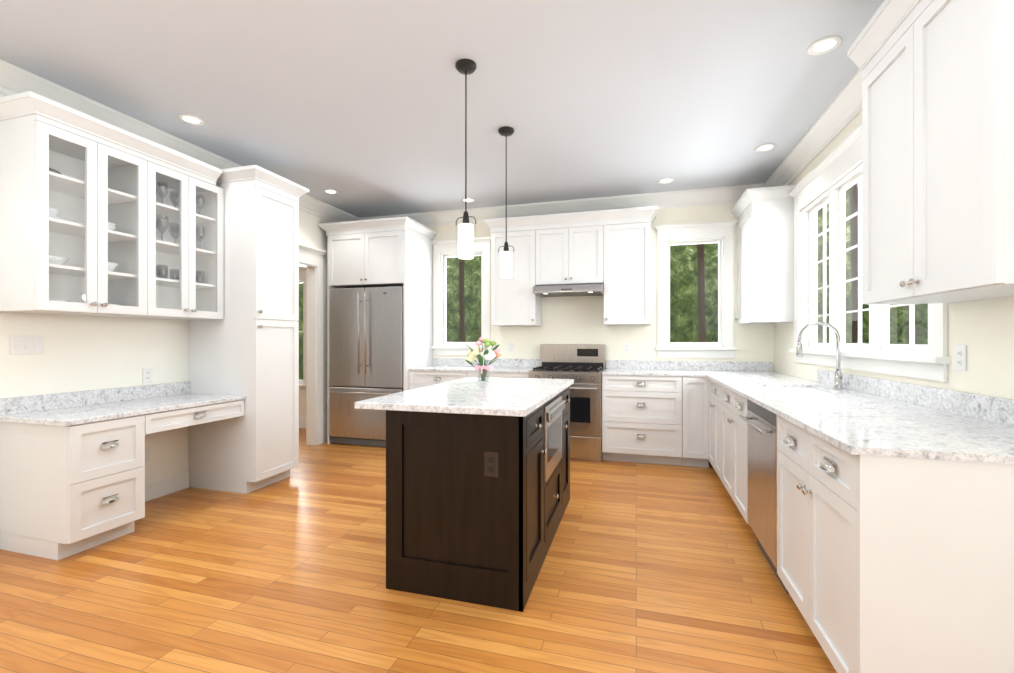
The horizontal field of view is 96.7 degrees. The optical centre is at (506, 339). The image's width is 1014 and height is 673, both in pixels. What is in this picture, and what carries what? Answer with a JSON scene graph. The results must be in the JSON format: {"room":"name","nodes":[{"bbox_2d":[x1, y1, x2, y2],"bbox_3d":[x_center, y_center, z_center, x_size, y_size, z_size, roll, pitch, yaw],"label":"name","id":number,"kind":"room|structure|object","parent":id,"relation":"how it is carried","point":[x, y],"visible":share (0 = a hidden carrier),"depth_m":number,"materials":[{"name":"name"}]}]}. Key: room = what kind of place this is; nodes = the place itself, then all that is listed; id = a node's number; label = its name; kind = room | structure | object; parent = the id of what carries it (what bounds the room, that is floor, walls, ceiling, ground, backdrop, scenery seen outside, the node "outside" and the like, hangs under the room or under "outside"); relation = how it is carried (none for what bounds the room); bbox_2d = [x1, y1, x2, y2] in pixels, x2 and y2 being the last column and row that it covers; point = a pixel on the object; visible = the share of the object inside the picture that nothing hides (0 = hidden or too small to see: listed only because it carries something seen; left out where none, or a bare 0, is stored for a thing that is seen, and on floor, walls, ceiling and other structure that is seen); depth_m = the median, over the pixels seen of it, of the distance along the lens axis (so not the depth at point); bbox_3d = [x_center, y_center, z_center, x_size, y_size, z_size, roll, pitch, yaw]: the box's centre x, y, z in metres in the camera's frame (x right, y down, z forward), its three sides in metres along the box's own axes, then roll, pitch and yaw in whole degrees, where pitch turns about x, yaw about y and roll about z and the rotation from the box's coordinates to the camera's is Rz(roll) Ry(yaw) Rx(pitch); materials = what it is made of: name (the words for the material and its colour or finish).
{"room":"kitchen","nodes":[
{"label":"kitchen","id":0,"kind":"room"},
{"bbox_2d":[0,93,332,481],"bbox_3d":[-3.140,-0.190,2.544,0.120,2.880,7.500,0,0,16],"label":"wall","id":1,"kind":"structure","parent":0,"point":[88,353],"depth_m":3.29,"materials":[{"name":"beige paint"}]},
{"bbox_2d":[10,336,43,353],"bbox_3d":[-2.994,0.030,2.814,0.010,0.114,0.162,0,0,16],"label":"light switch","id":2,"kind":"object","parent":1,"relation":"attached to","point":[26,344],"visible":1,"depth_m":2.81,"materials":[{"name":"white plastic"}]},
{"bbox_2d":[0,107,159,318],"bbox_3d":[-2.763,-0.733,2.925,0.390,1.125,0.660,0,0,16],"label":"upper cabinet","id":3,"kind":"object","parent":1,"relation":"attached to","point":[110,173],"depth_m":2.85,"materials":[{"name":"white wood"}]},
{"bbox_2d":[49,168,118,304],"bbox_3d":[-2.776,-0.625,2.892,0.210,0.867,0.497,0,0,16],"label":"dishes","id":4,"kind":"object","parent":3,"relation":"in","point":[63,260],"depth_m":2.77,"materials":[{"name":"ceramic"}]},
{"bbox_2d":[145,448,149,463],"bbox_3d":[-2.802,0.900,3.487,0.008,0.114,0.070,0,0,16],"label":"electrical outlet","id":5,"kind":"object","parent":1,"relation":"attached to","point":[147,455],"visible":0.46,"depth_m":3.50,"materials":[{"name":"grey plastic"}]},
{"bbox_2d":[143,368,151,382],"bbox_3d":[-2.796,0.275,3.507,0.008,0.114,0.070,0,0,16],"label":"electrical outlet","id":6,"kind":"object","parent":1,"relation":"attached to","point":[147,375],"visible":1,"depth_m":3.50,"materials":[{"name":"grey plastic"}]},
{"bbox_2d":[145,470,188,501],"bbox_3d":[-2.808,1.175,3.458,0.015,0.149,0.760,0,0,16],"label":"baseboard","id":7,"kind":"structure","parent":1,"relation":"attached to","point":[165,485],"depth_m":3.64,"materials":[{"name":"white wood"}]},
{"bbox_2d":[0,59,359,221],"bbox_3d":[-3.029,-1.554,2.507,0.115,0.149,7.550,0,0,16],"label":"crown molding","id":8,"kind":"structure","parent":1,"relation":"attached to","point":[14,79],"depth_m":3.24,"materials":[{"name":"white wood"}]},
{"bbox_2d":[160,155,223,319],"bbox_3d":[-2.612,-0.733,3.452,0.390,1.125,0.661,0,0,16],"label":"upper cabinet","id":9,"kind":"object","parent":1,"relation":"attached to","point":[184,298],"depth_m":3.58,"materials":[{"name":"white wood"}]},
{"bbox_2d":[156,181,205,283],"bbox_3d":[-2.612,-0.815,3.481,0.190,0.730,0.503,0,0,16],"label":"glassware","id":10,"kind":"object","parent":9,"relation":"in","point":[164,222],"depth_m":3.55,"materials":[{"name":"clear glass"}]},
{"bbox_2d":[299,243,326,444],"bbox_3d":[-2.421,0.087,4.975,0.208,2.324,1.090,0,0,16],"label":"door frame","id":11,"kind":"structure","parent":1,"relation":"attached to","point":[310,259],"depth_m":5.37,"materials":[{"name":"white wood"}]},
{"bbox_2d":[0,428,836,672],"bbox_3d":[-2.065,1.280,2.231,8.240,0.060,7.790,0,0,16],"label":"floor","id":12,"kind":"structure","parent":0,"point":[654,568],"depth_m":2.21,"materials":[{"name":"brown wood"}]},
{"bbox_2d":[0,381,245,559],"bbox_3d":[-2.573,0.800,3.161,0.627,0.900,1.208,0,0,16],"label":"desk unit","id":13,"kind":"object","parent":12,"relation":"on","point":[72,473],"visible":1,"depth_m":2.68,"materials":[{"name":"white wood"}]},
{"bbox_2d":[188,165,308,493],"bbox_3d":[-2.271,-0.068,3.957,0.769,2.634,0.607,0,0,16],"label":"pantry cabinet","id":14,"kind":"object","parent":12,"relation":"on","point":[247,346],"visible":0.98,"depth_m":3.75,"materials":[{"name":"white wood"}]},
{"bbox_2d":[329,286,402,446],"bbox_3d":[-1.578,0.311,5.573,0.975,1.853,0.766,0,0,16],"label":"refrigerator","id":15,"kind":"object","parent":12,"relation":"on","point":[366,343],"visible":0.77,"depth_m":5.27,"materials":[{"name":"grey metal"}]},
{"bbox_2d":[319,216,436,443],"bbox_3d":[-1.572,-0.068,5.593,1.167,2.634,0.809,0,0,16],"label":"enclosure","id":16,"kind":"object","parent":12,"relation":"on","point":[390,252],"visible":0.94,"depth_m":5.31,"materials":[{"name":"white wood"}]},
{"bbox_2d":[409,370,472,389],"bbox_3d":[-0.673,0.802,5.420,0.771,0.896,0.648,0,0,16],"label":"base cabinet","id":17,"kind":"object","parent":12,"relation":"on","point":[417,378],"depth_m":5.13,"materials":[{"name":"white wood"}]},
{"bbox_2d":[413,366,538,369],"bbox_3d":[-0.362,0.342,5.325,1.422,0.024,0.658,0,0,16],"label":"countertop","id":18,"kind":"structure","parent":17,"relation":"on","point":[427,367],"depth_m":5.23,"materials":[{"name":"white stone"}]},
{"bbox_2d":[383,381,573,611],"bbox_3d":[-0.041,0.796,2.899,0.744,0.906,1.530,0,0,16],"label":"kitchen island","id":19,"kind":"object","parent":12,"relation":"on","point":[477,487],"depth_m":2.19,"materials":[{"name":"brown wood"}]},
{"bbox_2d":[355,377,573,416],"bbox_3d":[-0.116,0.342,2.915,0.880,0.066,1.630,0,0,16],"label":"island countertop","id":20,"kind":"structure","parent":19,"relation":"on","point":[501,396],"depth_m":2.43,"materials":[{"name":"white stone"}]},
{"bbox_2d":[465,337,500,382],"bbox_3d":[-0.170,0.143,3.253,0.288,0.331,0.288,0,0,16],"label":"flower vase","id":21,"kind":"object","parent":20,"relation":"on","point":[487,354],"visible":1,"depth_m":3.23,"materials":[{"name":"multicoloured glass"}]},
{"bbox_2d":[473,370,530,377],"bbox_3d":[-0.045,0.802,5.240,0.767,0.896,0.648,0,0,16],"label":"base cabinet","id":22,"kind":"object","parent":12,"relation":"on","point":[493,373],"depth_m":4.89,"materials":[{"name":"white wood"}]},
{"bbox_2d":[529,344,605,461],"bbox_3d":[0.680,0.649,4.985,0.756,1.199,0.730,0,0,16],"label":"gas range","id":23,"kind":"object","parent":12,"relation":"on","point":[583,366],"visible":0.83,"depth_m":4.67,"materials":[{"name":"silver metal"}]},
{"bbox_2d":[602,374,688,465],"bbox_3d":[1.459,0.802,4.809,0.825,0.896,0.648,0,0,16],"label":"base cabinet","id":24,"kind":"object","parent":12,"relation":"on","point":[654,411],"depth_m":4.50,"materials":[{"name":"white wood"}]},
{"bbox_2d":[602,370,791,375],"bbox_3d":[1.894,0.342,4.679,1.733,0.024,0.658,0,0,16],"label":"countertop","id":25,"kind":"structure","parent":24,"relation":"on","point":[715,372],"depth_m":4.58,"materials":[{"name":"white stone"}]},
{"bbox_2d":[689,374,712,466],"bbox_3d":[1.921,0.802,4.676,0.252,0.896,0.648,0,0,16],"label":"base cabinet","id":26,"kind":"object","parent":12,"relation":"on","point":[698,383],"depth_m":4.37,"materials":[{"name":"white wood"}]},
{"bbox_2d":[707,377,716,472],"bbox_3d":[2.189,0.802,3.892,0.733,0.896,0.810,0,0,16],"label":"base cabinet","id":27,"kind":"object","parent":12,"relation":"on","point":[712,385],"depth_m":4.09,"materials":[{"name":"white wood"}]},
{"bbox_2d":[717,385,768,523],"bbox_3d":[1.979,0.802,3.160,0.733,0.896,0.946,0,0,16],"label":"base cabinet","id":28,"kind":"object","parent":12,"relation":"on","point":[732,431],"depth_m":3.21,"materials":[{"name":"white wood"}]},
{"bbox_2d":[739,399,788,593],"bbox_3d":[1.702,0.804,2.425,0.718,0.889,0.592,0,0,16],"label":"dishwasher","id":29,"kind":"object","parent":12,"relation":"on","point":[762,469],"visible":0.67,"depth_m":2.44,"materials":[{"name":"grey metal"}]},
{"bbox_2d":[775,413,1013,672],"bbox_3d":[1.561,0.802,1.703,0.733,0.896,0.855,0,0,16],"label":"base cabinet","id":30,"kind":"object","parent":12,"relation":"on","point":[895,526],"depth_m":1.37,"materials":[{"name":"white wood"}]},
{"bbox_2d":[705,374,1013,460],"bbox_3d":[1.851,0.342,2.758,0.758,0.024,3.055,0,0,16],"label":"countertop","id":31,"kind":"structure","parent":30,"relation":"on","point":[851,420],"depth_m":1.83,"materials":[{"name":"white stone"}]},
{"bbox_2d":[769,385,832,392],"bbox_3d":[2.002,0.452,3.119,0.394,0.220,0.604,0,0,16],"label":"sink","id":32,"kind":"object","parent":31,"relation":"in","point":[784,388],"depth_m":3.23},
{"bbox_2d":[796,321,843,388],"bbox_3d":[2.130,0.100,3.057,0.281,0.458,0.109,0,0,16],"label":"kitchen faucet","id":33,"kind":"object","parent":31,"relation":"on","point":[838,384],"visible":1,"depth_m":3.05,"materials":[{"name":"silver metal"}]},
{"bbox_2d":[0,0,883,217],"bbox_3d":[-2.065,-1.660,2.231,8.240,0.060,7.790,0,0,16],"label":"ceiling","id":34,"kind":"structure","parent":0,"point":[358,106],"depth_m":2.86,"materials":[{"name":"white paint"}]},
{"bbox_2d":[178,114,203,124],"bbox_3d":[-2.332,-1.625,3.332,0.159,0.008,0.159,0,0,10],"label":"recessed light","id":35,"kind":"object","parent":34,"relation":"in","point":[193,120],"depth_m":3.33,"materials":[{"name":"white glass"}]},
{"bbox_2d":[323,189,338,193],"bbox_3d":[-1.932,-1.625,4.944,0.159,0.008,0.159,0,0,-8],"label":"recessed light","id":36,"kind":"object","parent":34,"relation":"in","point":[329,191],"depth_m":4.94,"materials":[{"name":"white glass"}]},
{"bbox_2d":[455,59,475,259],"bbox_3d":[-0.243,-1.050,2.671,0.129,1.159,0.124,0,0,16],"label":"pendant light","id":37,"kind":"object","parent":34,"relation":"hanging from","point":[466,232],"visible":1,"depth_m":2.65,"materials":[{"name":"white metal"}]},
{"bbox_2d":[461,198,474,202],"bbox_3d":[-0.451,-1.625,5.248,0.159,0.008,0.159,0,0,-8],"label":"recessed light","id":38,"kind":"object","parent":34,"relation":"in","point":[469,200],"depth_m":5.25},
{"bbox_2d":[498,126,513,279],"bbox_3d":[-0.006,-1.050,3.497,0.129,1.159,0.124,0,0,16],"label":"pendant light","id":39,"kind":"object","parent":34,"relation":"hanging from","point":[505,263],"visible":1,"depth_m":3.47,"materials":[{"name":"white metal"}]},
{"bbox_2d":[658,178,673,183],"bbox_3d":[1.624,-1.625,4.611,0.159,0.008,0.159,0,0,-23],"label":"recessed light","id":40,"kind":"object","parent":34,"relation":"in","point":[666,180],"depth_m":4.60,"materials":[{"name":"white glass"}]},
{"bbox_2d":[755,144,775,151],"bbox_3d":[2.186,-1.625,3.815,0.159,0.008,0.159,0,0,-8],"label":"recessed light","id":41,"kind":"object","parent":34,"relation":"in","point":[765,147],"depth_m":3.81,"materials":[{"name":"white glass"}]},
{"bbox_2d":[807,36,841,54],"bbox_3d":[1.755,-1.625,2.493,0.159,0.008,0.159,0,0,-5],"label":"recessed light","id":42,"kind":"object","parent":34,"relation":"in","point":[824,45],"depth_m":2.49,"materials":[{"name":"white glass"}]},
{"bbox_2d":[426,203,771,368],"bbox_3d":[-1.008,-0.190,5.917,8.240,2.880,0.120,0,0,16],"label":"wall","id":43,"kind":"structure","parent":0,"point":[569,319],"depth_m":5.22,"materials":[{"name":"beige paint"}]},
{"bbox_2d":[299,417,305,427],"bbox_3d":[-3.502,1.175,6.561,2.790,0.149,0.016,0,0,16],"label":"baseboard","id":44,"kind":"structure","parent":43,"relation":"attached to","point":[302,421],"depth_m":6.38,"materials":[{"name":"white wood"}]},
{"bbox_2d":[508,343,513,351],"bbox_3d":[0.046,0.090,5.547,0.070,0.114,0.008,0,0,16],"label":"electrical outlet","id":45,"kind":"object","parent":43,"relation":"attached to","point":[510,347],"visible":1,"depth_m":5.54,"materials":[{"name":"grey plastic"}]},
{"bbox_2d":[489,222,540,325],"bbox_3d":[0.142,-0.742,5.341,0.588,1.142,0.349,0,0,16],"label":"upper cabinet","id":46,"kind":"object","parent":43,"relation":"attached to","point":[514,302],"depth_m":5.18,"materials":[{"name":"white wood"}]},
{"bbox_2d":[360,183,763,225],"bbox_3d":[0.363,-1.554,5.401,4.800,0.149,0.114,0,0,16],"label":"crown molding","id":47,"kind":"structure","parent":43,"relation":"attached to","point":[728,194],"depth_m":5.21,"materials":[{"name":"white wood"}]},
{"bbox_2d":[540,218,603,284],"bbox_3d":[0.734,-0.969,5.171,0.758,0.687,0.349,0,0,16],"label":"upper cabinet","id":48,"kind":"object","parent":43,"relation":"attached to","point":[572,252],"depth_m":4.99,"materials":[{"name":"white wood"}]},
{"bbox_2d":[533,283,603,296],"bbox_3d":[0.712,-0.568,5.095,0.752,0.110,0.508,0,0,16],"label":"range hood","id":49,"kind":"object","parent":48,"relation":"attached to","point":[585,289],"visible":0.96,"depth_m":4.91,"materials":[{"name":"silver metal"}]},
{"bbox_2d":[433,358,771,369],"bbox_3d":[0.919,0.280,5.290,3.904,0.100,0.020,0,0,16],"label":"backsplash","id":50,"kind":"structure","parent":43,"relation":"attached to","point":[610,364],"depth_m":5.08,"materials":[{"name":"white stone"}]},
{"bbox_2d":[596,214,651,324],"bbox_3d":[1.307,-0.742,5.007,0.548,1.142,0.349,0,0,16],"label":"upper cabinet","id":51,"kind":"object","parent":43,"relation":"attached to","point":[610,250],"depth_m":4.84,"materials":[{"name":"white wood"}]},
{"bbox_2d":[624,343,629,352],"bbox_3d":[1.377,0.090,5.165,0.070,0.114,0.008,0,0,16],"label":"electrical outlet","id":52,"kind":"object","parent":43,"relation":"attached to","point":[626,347],"visible":1,"depth_m":5.16,"materials":[{"name":"grey plastic"}]},
{"bbox_2d":[772,111,1013,399],"bbox_3d":[1.839,-0.190,1.116,0.120,2.880,7.500,0,0,16],"label":"wall","id":53,"kind":"structure","parent":0,"point":[985,326],"depth_m":1.98,"materials":[{"name":"beige paint"}]},
{"bbox_2d":[731,185,795,323],"bbox_3d":[2.523,-0.787,4.471,0.411,1.235,0.709,0,0,16],"label":"upper cabinet","id":54,"kind":"object","parent":53,"relation":"attached to","point":[764,216],"visible":0.98,"depth_m":4.20,"materials":[{"name":"white wood"}]},
{"bbox_2d":[764,69,861,186],"bbox_3d":[1.725,-1.554,1.144,0.115,0.149,7.550,0,0,16],"label":"crown molding","id":55,"kind":"structure","parent":53,"relation":"attached to","point":[841,112],"depth_m":3.36,"materials":[{"name":"white wood"}]},
{"bbox_2d":[789,123,950,381],"bbox_3d":[2.374,-0.575,3.090,0.180,1.540,2.138,0,0,16],"label":"window","id":56,"kind":"structure","parent":53,"relation":"in","point":[833,176],"depth_m":3.30,"materials":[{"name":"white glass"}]},
{"bbox_2d":[817,369,1013,424],"bbox_3d":[2.126,0.280,2.379,0.020,0.100,2.478,0,0,16],"label":"backsplash","id":57,"kind":"structure","parent":53,"relation":"attached to","point":[988,408],"depth_m":2.16,"materials":[{"name":"white stone"}]},
{"bbox_2d":[847,0,1013,304],"bbox_3d":[1.728,-0.787,1.702,0.411,1.235,0.906,0,0,16],"label":"upper cabinet","id":58,"kind":"object","parent":53,"relation":"attached to","point":[937,151],"visible":1,"depth_m":1.66,"materials":[{"name":"white wood"}]},
{"bbox_2d":[955,345,965,370],"bbox_3d":[2.030,0.080,2.019,0.008,0.114,0.070,0,0,16],"label":"electrical outlet","id":59,"kind":"object","parent":53,"relation":"attached to","point":[960,357],"visible":1,"depth_m":2.01,"materials":[{"name":"white plastic"}]},
{"label":"outside","id":60,"kind":"structure","parent":0,"visible":0},
{"bbox_2d":[297,183,927,379],"bbox_3d":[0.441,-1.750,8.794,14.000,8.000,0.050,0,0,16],"label":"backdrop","id":61,"kind":"structure","parent":60,"point":[686,308],"depth_m":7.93,"materials":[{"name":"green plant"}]}
]}

